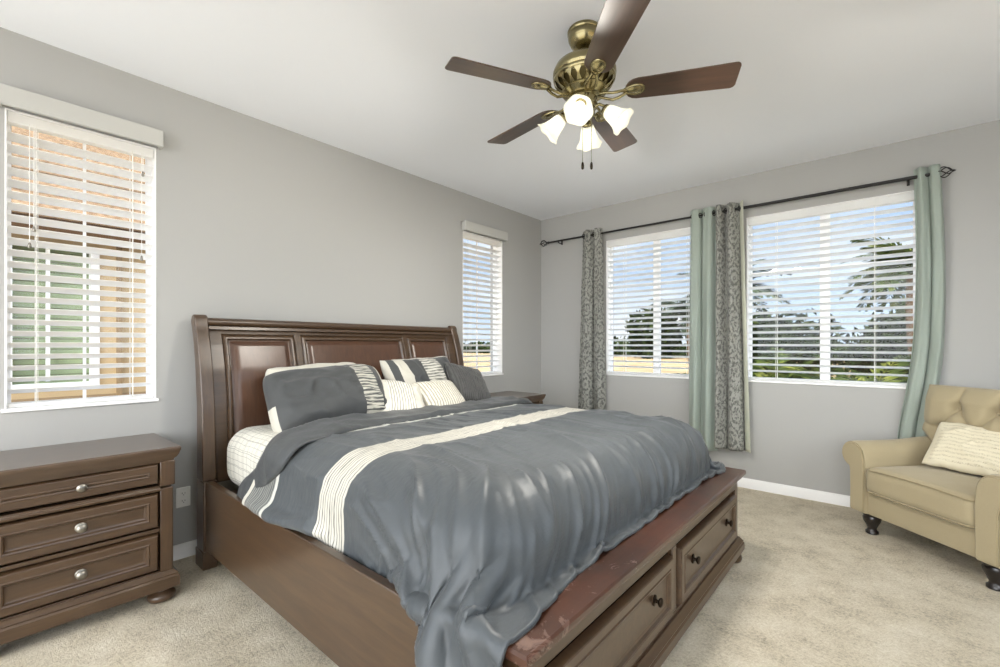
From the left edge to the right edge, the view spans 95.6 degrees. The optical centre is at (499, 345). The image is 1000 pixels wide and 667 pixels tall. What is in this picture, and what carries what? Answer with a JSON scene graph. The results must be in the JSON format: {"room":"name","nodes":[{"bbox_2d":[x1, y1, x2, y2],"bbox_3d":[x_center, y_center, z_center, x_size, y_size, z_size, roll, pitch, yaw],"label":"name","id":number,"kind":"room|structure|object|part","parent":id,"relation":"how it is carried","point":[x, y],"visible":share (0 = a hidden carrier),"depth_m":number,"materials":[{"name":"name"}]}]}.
{"room":"bedroom","nodes":[
{"label":"bedroom","id":0,"kind":"room"},
{"bbox_2d":[0,27,540,545],"bbox_3d":[-1.726,-0.121,2.969,0.170,2.740,6.600,0,0,41],"label":"wall","id":1,"kind":"structure","parent":0,"point":[256,219],"depth_m":2.98,"materials":[{"name":"paint"}]},
{"bbox_2d":[1,108,158,412],"bbox_3d":[-2.181,-0.402,2.388,0.127,1.440,0.605,0,0,41],"label":"window","id":2,"kind":"structure","parent":1,"relation":"in","point":[151,389],"depth_m":2.41,"materials":[{"name":"white plastic"}]},
{"bbox_3d":[-2.166,0.309,2.375,0.087,0.018,0.605,0,0,41],"label":"sill","id":3,"kind":"part","parent":2,"relation":"part of","materials":[{"name":"white plastic"}]},
{"bbox_2d":[0,83,163,407],"bbox_3d":[-2.145,-0.457,2.357,0.132,1.509,0.633,0,0,41],"label":"window blind","id":4,"kind":"object","parent":2,"relation":"attached to","point":[10,96],"visible":1,"depth_m":2.34,"materials":[{"name":"paint"}]},
{"bbox_3d":[-2.272,-0.780,2.190,0.002,0.578,0.002,0,0,41],"label":"pull cord","id":5,"kind":"part","parent":4,"relation":"part of","materials":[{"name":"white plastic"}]},
{"bbox_3d":[-2.288,-0.393,2.240,0.067,1.353,0.011,0,0,41],"label":"ladder cord","id":6,"kind":"part","parent":4,"relation":"part of","materials":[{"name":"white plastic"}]},
{"bbox_3d":[-2.169,0.288,2.377,0.050,0.020,0.559,0,0,41],"label":"rail","id":7,"kind":"part","parent":4,"relation":"part of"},
{"bbox_3d":[-2.046,-0.393,2.522,0.067,1.353,0.011,0,0,41],"label":"ladder cord","id":8,"kind":"part","parent":4,"relation":"part of","materials":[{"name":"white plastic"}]},
{"bbox_3d":[-1.990,-0.780,2.518,0.002,0.578,0.002,0,0,41],"label":"pull cord","id":9,"kind":"part","parent":4,"relation":"part of","materials":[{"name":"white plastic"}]},
{"bbox_2d":[176,486,189,507],"bbox_3d":[-1.865,0.893,2.670,0.009,0.116,0.072,0,0,41],"label":"wall outlet","id":10,"kind":"object","parent":1,"relation":"attached to","point":[182,494],"visible":1,"depth_m":2.67,"materials":[{"name":"white plastic"}]},
{"bbox_2d":[180,498,186,503],"bbox_3d":[-1.863,0.915,2.668,0.004,0.029,0.034,0,0,41],"label":"socket","id":11,"kind":"object","parent":10,"relation":"attached to","point":[182,500],"depth_m":2.67,"materials":[{"name":"white plastic"}]},
{"bbox_2d":[173,539,196,560],"bbox_3d":[-1.656,1.207,2.909,0.014,0.084,6.600,0,0,41],"label":"baseboard","id":12,"kind":"structure","parent":1,"relation":"attached to","point":[186,549],"depth_m":2.67,"materials":[{"name":"white paint"}]},
{"bbox_2d":[463,231,503,375],"bbox_3d":[-0.209,-0.402,4.681,0.127,1.440,0.619,0,0,41],"label":"window","id":13,"kind":"structure","parent":1,"relation":"in","point":[499,347],"depth_m":4.88,"materials":[{"name":"white plastic"}]},
{"bbox_2d":[461,220,507,373],"bbox_3d":[-0.173,-0.457,4.650,0.132,1.509,0.647,0,0,41],"label":"window blind","id":14,"kind":"object","parent":13,"relation":"attached to","point":[466,225],"visible":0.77,"depth_m":4.66,"materials":[{"name":"paint"}]},
{"bbox_3d":[-0.311,-0.393,4.539,0.067,1.353,0.011,0,0,41],"label":"ladder cord","id":15,"kind":"part","parent":14,"relation":"part of","materials":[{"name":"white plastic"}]},
{"bbox_3d":[-0.197,0.288,4.671,0.050,0.020,0.573,0,0,41],"label":"rail","id":16,"kind":"part","parent":14,"relation":"part of","materials":[{"name":"white plastic"}]},
{"bbox_3d":[-0.079,-0.393,4.810,0.067,1.353,0.011,0,0,41],"label":"ladder cord","id":17,"kind":"part","parent":14,"relation":"part of","materials":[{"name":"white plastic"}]},
{"bbox_3d":[-0.242,-0.408,4.710,0.040,1.428,0.595,0,0,41],"label":"frame","id":18,"kind":"part","parent":13,"relation":"part of","materials":[{"name":"white plastic"}]},
{"bbox_3d":[-0.194,0.309,4.668,0.087,0.018,0.619,0,0,41],"label":"sill","id":19,"kind":"part","parent":13,"relation":"part of","materials":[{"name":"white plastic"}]},
{"bbox_2d":[0,0,999,219],"bbox_3d":[0.233,-1.566,1.397,5.190,0.150,6.770,0,0,41],"label":"ceiling","id":20,"kind":"structure","parent":0,"point":[817,79],"depth_m":2.48,"materials":[{"name":"paint"}]},
{"bbox_2d":[445,0,741,169],"bbox_3d":[0.399,-1.155,2.182,1.284,0.671,1.280,0,0,41],"label":"ceiling fan","id":21,"kind":"object","parent":20,"relation":"hanging from","point":[583,77],"visible":1,"depth_m":2.04,"materials":[{"name":"brown wood"}]},
{"bbox_3d":[0.005,-1.186,1.991,0.480,0.006,0.146,0,12,-22],"label":"blade","id":22,"kind":"part","parent":21,"relation":"part of","materials":[{"name":"brown wood"}]},
{"bbox_3d":[0.127,-1.186,2.475,0.146,0.006,0.480,-15,10,-39],"label":"blade","id":23,"kind":"part","parent":21,"relation":"part of","materials":[{"name":"brown wood"}]},
{"bbox_3d":[0.244,-1.044,2.194,0.137,0.134,0.126,0,0,41],"label":"lamp shade","id":24,"kind":"part","parent":21,"relation":"part of","materials":[{"name":"white glass"}]},
{"bbox_3d":[0.314,-1.102,2.172,0.084,0.068,0.056,0,0,41],"label":"lamp arm","id":25,"kind":"part","parent":21,"relation":"part of","materials":[{"name":"gold metal"}]},
{"bbox_3d":[0.355,-1.043,1.994,0.122,0.136,0.134,0,0,41],"label":"lamp shade","id":26,"kind":"part","parent":21,"relation":"part of","materials":[{"name":"white glass"}]},
{"bbox_3d":[0.356,-1.058,2.012,0.053,0.069,0.070,0,0,41],"label":"bulb","id":27,"kind":"part","parent":21,"relation":"part of","materials":[{"name":"white glass"}]},
{"bbox_3d":[0.377,-1.102,2.063,0.056,0.068,0.084,0,0,41],"label":"lamp arm","id":28,"kind":"part","parent":21,"relation":"part of","materials":[{"name":"gold metal"}]},
{"bbox_3d":[0.385,-0.970,2.113,0.004,0.242,0.004,0,0,41],"label":"pull chain","id":29,"kind":"part","parent":21,"relation":"part of","materials":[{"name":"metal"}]},
{"bbox_2d":[554,64,614,91],"bbox_3d":[0.400,-1.227,2.149,0.280,0.052,0.280,0,0,41],"label":"vent","id":30,"kind":"object","parent":21,"relation":"attached to","point":[568,77],"depth_m":2.07,"materials":[{"name":"gold metal"}]},
{"bbox_3d":[0.423,-1.102,2.235,0.056,0.068,0.084,0,0,41],"label":"lamp arm","id":31,"kind":"part","parent":21,"relation":"part of","materials":[{"name":"gold metal"}]},
{"bbox_3d":[0.444,-1.043,2.304,0.122,0.136,0.134,0,0,41],"label":"lamp shade","id":32,"kind":"part","parent":21,"relation":"part of","materials":[{"name":"white glass"}]},
{"bbox_3d":[0.426,-0.970,2.113,0.004,0.242,0.004,0,0,41],"label":"pull chain","id":33,"kind":"part","parent":21,"relation":"part of","materials":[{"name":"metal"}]},
{"bbox_3d":[0.483,-1.102,2.120,0.085,0.068,0.054,0,0,41],"label":"lamp arm","id":34,"kind":"part","parent":21,"relation":"part of","materials":[{"name":"gold metal"}]},
{"bbox_3d":[0.626,-1.186,2.509,0.146,0.006,0.480,-14,-7,31],"label":"blade","id":35,"kind":"part","parent":21,"relation":"part of","materials":[{"name":"brown wood"}]},
{"bbox_3d":[0.428,-1.186,1.725,0.146,0.006,0.480,12,-1,-4],"label":"blade","id":36,"kind":"part","parent":21,"relation":"part of","materials":[{"name":"brown wood"}]},
{"bbox_3d":[0.547,-1.044,2.079,0.134,0.135,0.117,0,0,-4],"label":"lamp shade","id":37,"kind":"part","parent":21,"relation":"part of","materials":[{"name":"white glass"}]},
{"bbox_3d":[0.812,-1.186,2.045,0.480,0.006,0.146,0,-12,14],"label":"blade","id":38,"kind":"part","parent":21,"relation":"part of","materials":[{"name":"brown wood"}]},
{"bbox_2d":[0,487,999,666],"bbox_3d":[0.233,1.324,1.397,5.190,0.150,6.770,0,0,41],"label":"floor","id":39,"kind":"structure","parent":0,"point":[810,587],"depth_m":2.10,"materials":[{"name":"carpet"}]},
{"bbox_2d":[0,433,180,644],"bbox_3d":[-2.000,0.872,2.127,0.506,0.754,0.726,0,0,41],"label":"nightstand","id":40,"kind":"object","parent":39,"relation":"on","point":[86,527],"visible":1,"depth_m":2.00,"materials":[{"name":"brown wood"}]},
{"bbox_3d":[-1.835,0.999,1.985,0.033,0.176,0.556,0,0,41],"label":"drawer","id":41,"kind":"part","parent":40,"relation":"part of","materials":[{"name":"brown wood"}]},
{"bbox_3d":[-1.835,0.797,1.985,0.033,0.164,0.556,0,0,41],"label":"drawer","id":42,"kind":"part","parent":40,"relation":"part of","materials":[{"name":"brown wood"}]},
{"bbox_3d":[-1.835,0.620,1.985,0.033,0.098,0.556,0,0,41],"label":"drawer","id":43,"kind":"part","parent":40,"relation":"part of","materials":[{"name":"brown wood"}]},
{"bbox_3d":[-1.841,0.899,1.990,0.046,0.440,0.568,0,0,41],"label":"rail","id":44,"kind":"part","parent":40,"relation":"part of","materials":[{"name":"brown wood"}]},
{"bbox_3d":[-1.820,0.999,1.973,0.034,0.042,0.042,0,0,41],"label":"knob","id":45,"kind":"part","parent":40,"relation":"part of","materials":[{"name":"grey metal"}]},
{"bbox_3d":[-1.820,0.797,1.973,0.034,0.042,0.042,0,0,41],"label":"knob","id":46,"kind":"part","parent":40,"relation":"part of","materials":[{"name":"grey metal"}]},
{"bbox_3d":[-1.820,0.620,1.973,0.034,0.042,0.042,0,0,41],"label":"knob","id":47,"kind":"part","parent":40,"relation":"part of","materials":[{"name":"grey metal"}]},
{"bbox_2d":[191,314,745,666],"bbox_3d":[-0.194,0.533,2.647,2.480,1.431,2.104,0,0,41],"label":"bed","id":48,"kind":"object","parent":39,"relation":"on","point":[632,606],"visible":0.46,"depth_m":1.92,"materials":[{"name":"brown wood"}]},
{"bbox_3d":[-1.713,0.291,2.620,0.211,0.946,0.068,0,0,41],"label":"headboard post","id":49,"kind":"part","parent":48,"relation":"part of","materials":[{"name":"brown wood"}]},
{"bbox_3d":[-1.668,1.006,2.577,0.136,0.485,0.074,0,0,41],"label":"leg","id":50,"kind":"part","parent":48,"relation":"part of","materials":[{"name":"brown wood"}]},
{"bbox_2d":[227,424,277,485],"bbox_3d":[-0.239,0.644,2.685,1.981,0.358,1.906,0,0,41],"label":"mattress","id":51,"kind":"object","parent":48,"relation":"on","point":[246,447],"visible":0.02,"depth_m":2.44,"materials":[{"name":"white fabric"}]},
{"bbox_2d":[265,362,354,375],"bbox_3d":[-1.174,0.310,2.943,0.634,0.388,0.234,0,0,-44],"label":"bed pillow","id":52,"kind":"object","parent":51,"relation":"on","point":[277,369],"visible":0.03,"depth_m":2.89,"materials":[{"name":"grey fabric"}]},
{"bbox_2d":[263,364,386,432],"bbox_3d":[-1.020,0.329,2.748,0.722,0.416,0.386,0,0,-42],"label":"bed pillow","id":53,"kind":"object","parent":51,"relation":"on","point":[295,397],"visible":0.78,"depth_m":2.61,"materials":[{"name":"grey fabric"}]},
{"bbox_2d":[380,356,449,383],"bbox_3d":[-0.584,0.298,3.523,0.310,0.418,0.708,0,0,32],"label":"bed pillow","id":54,"kind":"object","parent":51,"relation":"on","point":[413,370],"visible":0.36,"depth_m":3.39,"materials":[{"name":"grey fabric"}]},
{"bbox_2d":[237,396,725,666],"bbox_3d":[0.002,0.745,2.456,1.856,0.700,2.236,0,0,41],"label":"duvet","id":55,"kind":"object","parent":51,"relation":"on","point":[479,514],"visible":0.98,"depth_m":1.64,"materials":[{"name":"grey fabric"}]},
{"bbox_2d":[381,379,424,411],"bbox_3d":[-0.673,0.356,2.986,0.365,0.260,0.268,0,0,-28],"label":"cushion","id":56,"kind":"object","parent":55,"relation":"on","point":[399,395],"visible":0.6,"depth_m":2.94,"materials":[{"name":"white fabric"}]},
{"bbox_2d":[413,380,464,405],"bbox_3d":[-0.425,0.369,3.255,0.234,0.229,0.386,0,0,39],"label":"cushion","id":57,"kind":"object","parent":55,"relation":"on","point":[435,392],"visible":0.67,"depth_m":3.18,"materials":[{"name":"white fabric"}]},
{"bbox_2d":[445,363,490,400],"bbox_3d":[-0.247,0.311,3.636,0.262,0.348,0.413,0,0,44],"label":"cushion","id":58,"kind":"object","parent":55,"relation":"on","point":[470,383],"visible":0.8,"depth_m":3.56,"materials":[{"name":"grey fabric"}]},
{"bbox_3d":[-0.875,0.953,1.895,2.000,0.382,0.036,0,0,41],"label":"rail","id":59,"kind":"part","parent":48,"relation":"part of","materials":[{"name":"brown wood"}]},
{"bbox_3d":[-1.061,0.327,3.393,0.170,0.925,1.954,0,0,41],"label":"headboard panel","id":60,"kind":"part","parent":48,"relation":"part of","materials":[{"name":"brown wood"}]},
{"bbox_3d":[-0.395,0.291,4.154,0.211,0.946,0.068,0,0,41],"label":"headboard post","id":61,"kind":"part","parent":48,"relation":"part of","materials":[{"name":"brown wood"}]},
{"bbox_3d":[0.396,0.966,1.489,0.033,0.238,0.905,0,0,41],"label":"drawer","id":62,"kind":"part","parent":48,"relation":"part of","materials":[{"name":"brown wood"}]},
{"bbox_3d":[0.622,0.973,1.946,0.259,0.433,2.042,0,0,41],"label":"footboard","id":63,"kind":"part","parent":48,"relation":"part of","materials":[{"name":"brown wood"}]},
{"bbox_3d":[0.634,0.748,1.936,0.297,0.050,2.100,0,0,41],"label":"footboard","id":64,"kind":"part","parent":48,"relation":"part of","materials":[{"name":"brown wood"}]},
{"bbox_3d":[0.590,0.954,1.686,0.032,0.040,0.040,0,0,41],"label":"knob","id":65,"kind":"part","parent":48,"relation":"part of","materials":[{"name":"brown metal"}]},
{"bbox_3d":[0.875,0.954,2.017,0.032,0.040,0.040,0,0,41],"label":"knob","id":66,"kind":"part","parent":48,"relation":"part of","materials":[{"name":"brown metal"}]},
{"bbox_3d":[1.040,0.966,2.238,0.033,0.238,0.905,0,0,41],"label":"drawer","id":67,"kind":"part","parent":48,"relation":"part of","materials":[{"name":"brown wood"}]},
{"bbox_3d":[1.233,0.954,2.434,0.032,0.040,0.040,0,0,41],"label":"knob","id":68,"kind":"part","parent":48,"relation":"part of","materials":[{"name":"brown metal"}]},
{"bbox_2d":[490,391,545,403],"bbox_3d":[0.042,0.872,4.502,0.506,0.754,0.726,0,0,41],"label":"nightstand","id":69,"kind":"object","parent":39,"relation":"on","point":[535,398],"visible":0.02,"depth_m":4.57,"materials":[{"name":"brown wood"}]},
{"bbox_2d":[842,384,999,591],"bbox_3d":[2.739,0.759,2.693,0.661,0.979,0.997,0,0,-6],"label":"armchair","id":70,"kind":"object","parent":39,"relation":"on","point":[890,482],"visible":0.85,"depth_m":2.75,"materials":[{"name":"beige fabric"}]},
{"bbox_3d":[2.383,0.877,3.061,0.012,0.432,0.157,0,0,-6],"label":"panel","id":71,"kind":"part","parent":70,"relation":"part of","materials":[{"name":"beige fabric"}]},
{"bbox_3d":[2.472,1.179,3.013,0.100,0.140,0.100,0,0,-6],"label":"leg","id":72,"kind":"part","parent":70,"relation":"part of","materials":[{"name":"black paint"}]},
{"bbox_3d":[2.688,0.869,3.095,0.604,0.481,0.186,0,0,-6],"label":"arm","id":73,"kind":"part","parent":70,"relation":"part of","materials":[{"name":"beige fabric"}]},
{"bbox_2d":[866,465,983,528],"bbox_3d":[2.718,0.880,2.690,0.618,0.218,0.638,0,0,-6],"label":"seat cushion","id":74,"kind":"object","parent":70,"relation":"on","point":[941,496],"depth_m":2.63,"materials":[{"name":"beige fabric"}]},
{"bbox_2d":[922,422,999,475],"bbox_3d":[2.878,0.630,2.721,0.242,0.277,0.464,0,0,-24],"label":"throw pillow","id":75,"kind":"object","parent":70,"relation":"on","point":[960,447],"visible":0.97,"depth_m":2.74,"materials":[{"name":"beige fabric"}]},
{"bbox_3d":[2.978,0.620,2.718,0.180,0.699,0.891,0,0,-6],"label":"backrest","id":76,"kind":"part","parent":70,"relation":"part of","materials":[{"name":"beige fabric"}]},
{"bbox_3d":[2.464,0.877,2.262,0.012,0.432,0.157,0,0,-6],"label":"panel","id":77,"kind":"part","parent":70,"relation":"part of","materials":[{"name":"beige fabric"}]},
{"bbox_3d":[2.770,0.869,2.289,0.604,0.481,0.188,0,0,-6],"label":"arm","id":78,"kind":"part","parent":70,"relation":"part of","materials":[{"name":"beige fabric"}]},
{"bbox_3d":[2.542,1.179,2.326,0.100,0.140,0.100,0,0,-6],"label":"leg","id":79,"kind":"part","parent":70,"relation":"part of","materials":[{"name":"black paint"}]},
{"bbox_2d":[541,120,999,495],"bbox_3d":[2.384,-0.121,3.899,5.190,2.740,0.170,0,0,41],"label":"wall","id":80,"kind":"structure","parent":0,"point":[799,433],"depth_m":3.66,"materials":[{"name":"paint"}]},
{"bbox_2d":[606,227,689,378],"bbox_3d":[1.564,-0.402,4.560,1.059,1.440,0.127,0,0,41],"label":"window","id":81,"kind":"structure","parent":80,"relation":"in","point":[608,368],"depth_m":4.60,"materials":[{"name":"white plastic"}]},
{"bbox_3d":[1.593,-0.408,4.593,1.035,1.428,0.040,0,0,41],"label":"frame","id":82,"kind":"part","parent":81,"relation":"part of","materials":[{"name":"white plastic"}]},
{"bbox_3d":[1.551,0.309,4.545,1.059,0.018,0.087,0,0,41],"label":"sill","id":83,"kind":"part","parent":81,"relation":"part of","materials":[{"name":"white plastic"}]},
{"bbox_2d":[607,228,689,376],"bbox_3d":[1.553,-0.406,4.547,1.017,1.409,0.070,0,0,41],"label":"window blind","id":84,"kind":"object","parent":81,"relation":"attached to","point":[683,232],"visible":0.77,"depth_m":4.58,"materials":[{"name":"white plastic"}]},
{"bbox_3d":[1.314,-0.393,4.755,0.011,1.353,0.067,0,0,41],"label":"ladder cord","id":85,"kind":"part","parent":84,"relation":"part of","materials":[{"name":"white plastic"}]},
{"bbox_3d":[1.554,0.288,4.547,1.013,0.020,0.050,0,0,41],"label":"rail","id":86,"kind":"part","parent":84,"relation":"part of","materials":[{"name":"white plastic"}]},
{"bbox_2d":[540,166,955,246],"bbox_3d":[1.792,-1.186,4.215,3.462,0.075,0.123,0,0,41],"label":"curtain rod","id":87,"kind":"object","parent":80,"relation":"attached to","point":[909,178],"visible":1,"depth_m":3.63,"materials":[{"name":"black metal"}]},
{"bbox_2d":[578,228,605,409],"bbox_3d":[0.978,-0.164,4.889,0.110,2.165,0.339,0,0,-43],"label":"curtain","id":88,"kind":"object","parent":87,"relation":"hanging from","point":[592,361],"visible":0.93,"depth_m":4.87,"materials":[{"name":"grey fabric"}]},
{"bbox_2d":[689,206,717,450],"bbox_3d":[1.841,-0.148,4.136,0.255,2.195,0.099,0,0,41],"label":"curtain","id":89,"kind":"object","parent":87,"relation":"hanging from","point":[702,357],"visible":0.85,"depth_m":4.12,"materials":[{"name":"teal fabric"}]},
{"bbox_2d":[715,200,750,452],"bbox_3d":[2.042,-0.166,3.971,0.281,2.160,0.106,0,0,36],"label":"curtain","id":90,"kind":"object","parent":87,"relation":"hanging from","point":[732,418],"visible":1,"depth_m":3.95,"materials":[{"name":"grey fabric"}]},
{"bbox_2d":[897,164,945,438],"bbox_3d":[2.960,-0.059,3.206,0.278,2.375,0.106,0,0,41],"label":"curtain","id":91,"kind":"object","parent":87,"relation":"hanging from","point":[925,369],"visible":0.73,"depth_m":3.17,"materials":[{"name":"green fabric"}]},
{"bbox_2d":[737,478,849,506],"bbox_3d":[2.324,1.207,3.829,4.850,0.084,0.014,0,0,41],"label":"baseboard","id":92,"kind":"structure","parent":80,"relation":"attached to","point":[804,493],"depth_m":3.73,"materials":[{"name":"white paint"}]},
{"bbox_2d":[746,190,915,388],"bbox_3d":[2.616,-0.402,3.655,1.134,1.440,0.127,0,0,41],"label":"window","id":93,"kind":"structure","parent":80,"relation":"in","point":[822,348],"depth_m":3.68,"materials":[{"name":"white plastic"}]},
{"bbox_3d":[2.603,0.309,3.640,1.134,0.018,0.087,0,0,41],"label":"sill","id":94,"kind":"part","parent":93,"relation":"part of","materials":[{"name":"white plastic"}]},
{"bbox_2d":[748,192,915,385],"bbox_3d":[2.606,-0.406,3.643,1.092,1.409,0.070,0,0,41],"label":"window blind","id":95,"kind":"object","parent":93,"relation":"attached to","point":[903,197],"visible":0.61,"depth_m":3.59,"materials":[{"name":"white plastic"}]},
{"bbox_3d":[2.357,-0.393,3.858,0.011,1.353,0.067,0,0,41],"label":"ladder cord","id":96,"kind":"part","parent":95,"relation":"part of","materials":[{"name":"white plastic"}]},
{"bbox_3d":[2.606,0.288,3.643,1.088,0.020,0.050,0,0,41],"label":"rail","id":97,"kind":"part","parent":95,"relation":"part of","materials":[{"name":"white plastic"}]},
{"bbox_3d":[2.845,-0.393,3.439,0.011,1.353,0.067,0,0,41],"label":"ladder cord","id":98,"kind":"part","parent":95,"relation":"part of","materials":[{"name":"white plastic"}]},
{"label":"outside","id":99,"kind":"structure","parent":0,"visible":0},
{"bbox_2d":[463,352,849,377],"bbox_3d":[26.567,1.724,35.747,180.000,0.250,200.000,0,0,41],"label":"ground","id":100,"kind":"structure","parent":99,"point":[685,365],"depth_m":37.96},
{"bbox_2d":[11,126,145,401],"bbox_3d":[-6.773,-1.028,4.868,4.860,5.255,7.500,0,0,41],"label":"house","id":101,"kind":"structure","parent":100,"relation":"on","point":[53,395],"depth_m":4.75,"materials":[{"name":"beige paint"}]},
{"bbox_2d":[12,245,88,384],"bbox_3d":[-4.572,-0.300,4.624,0.015,1.398,0.660,0,0,41],"label":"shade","id":102,"kind":"object","parent":101,"relation":"hanging from","point":[60,361],"depth_m":4.62,"materials":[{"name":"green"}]},
{"bbox_2d":[624,307,681,358],"bbox_3d":[18.751,-1.291,55.543,6.842,7.111,6.236,0,0,41],"label":"tree","id":103,"kind":"object","parent":100,"relation":"on","point":[644,309],"visible":0.36,"depth_m":54.72,"materials":[{"name":"green plant"}]},
{"bbox_2d":[640,297,689,365],"bbox_3d":[5.680,0.019,12.981,2.817,3.185,2.832,0,0,-7],"label":"palm","id":104,"kind":"object","parent":100,"relation":"on","point":[666,302],"visible":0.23,"depth_m":13.09,"materials":[{"name":"green plant"}]},
{"bbox_2d":[463,335,906,357],"bbox_3d":[30.390,-0.096,70.764,110.865,4.519,15.093,0,0,41],"label":"treeline","id":105,"kind":"object","parent":100,"relation":"on","point":[479,342],"visible":0.06,"depth_m":74.71,"materials":[{"name":"green plant"}]},
{"bbox_2d":[677,258,791,311],"bbox_3d":[5.397,-0.203,10.540,2.316,3.629,2.383,0,0,-10],"label":"palm","id":106,"kind":"object","parent":100,"relation":"on","point":[769,270],"visible":0.12,"depth_m":10.30,"materials":[{"name":"green plant"}]},
{"bbox_2d":[673,346,851,377],"bbox_3d":[4.468,1.150,7.792,2.923,2.358,3.462,0,0,-30],"label":"shrub","id":107,"kind":"object","parent":100,"relation":"on","point":[762,374],"visible":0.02,"depth_m":8.17,"materials":[{"name":"green plant"}]},
{"bbox_2d":[752,307,849,378],"bbox_3d":[7.569,0.406,12.510,3.454,2.895,2.930,0,0,41],"label":"shrub","id":108,"kind":"object","parent":100,"relation":"on","point":[795,328],"visible":0.14,"depth_m":11.72,"materials":[{"name":"green plant"}]},
{"bbox_2d":[753,355,910,382],"bbox_3d":[5.659,1.246,7.214,3.363,2.183,3.209,0,0,-42],"label":"shrub","id":109,"kind":"object","parent":100,"relation":"on","point":[877,370],"visible":0.08,"depth_m":7.55,"materials":[{"name":"green plant"}]},
{"bbox_2d":[835,294,909,382],"bbox_3d":[9.668,0.310,10.405,3.097,3.021,2.955,0,0,1],"label":"shrub","id":110,"kind":"object","parent":100,"relation":"on","point":[898,311],"visible":0.18,"depth_m":10.42,"materials":[{"name":"green plant"}]},
{"bbox_2d":[839,237,912,365],"bbox_3d":[6.808,-0.138,7.290,2.257,3.498,2.341,0,0,41],"label":"palm","id":111,"kind":"object","parent":100,"relation":"on","point":[895,296],"visible":0.21,"depth_m":7.40,"materials":[{"name":"green plant"}]}
]}

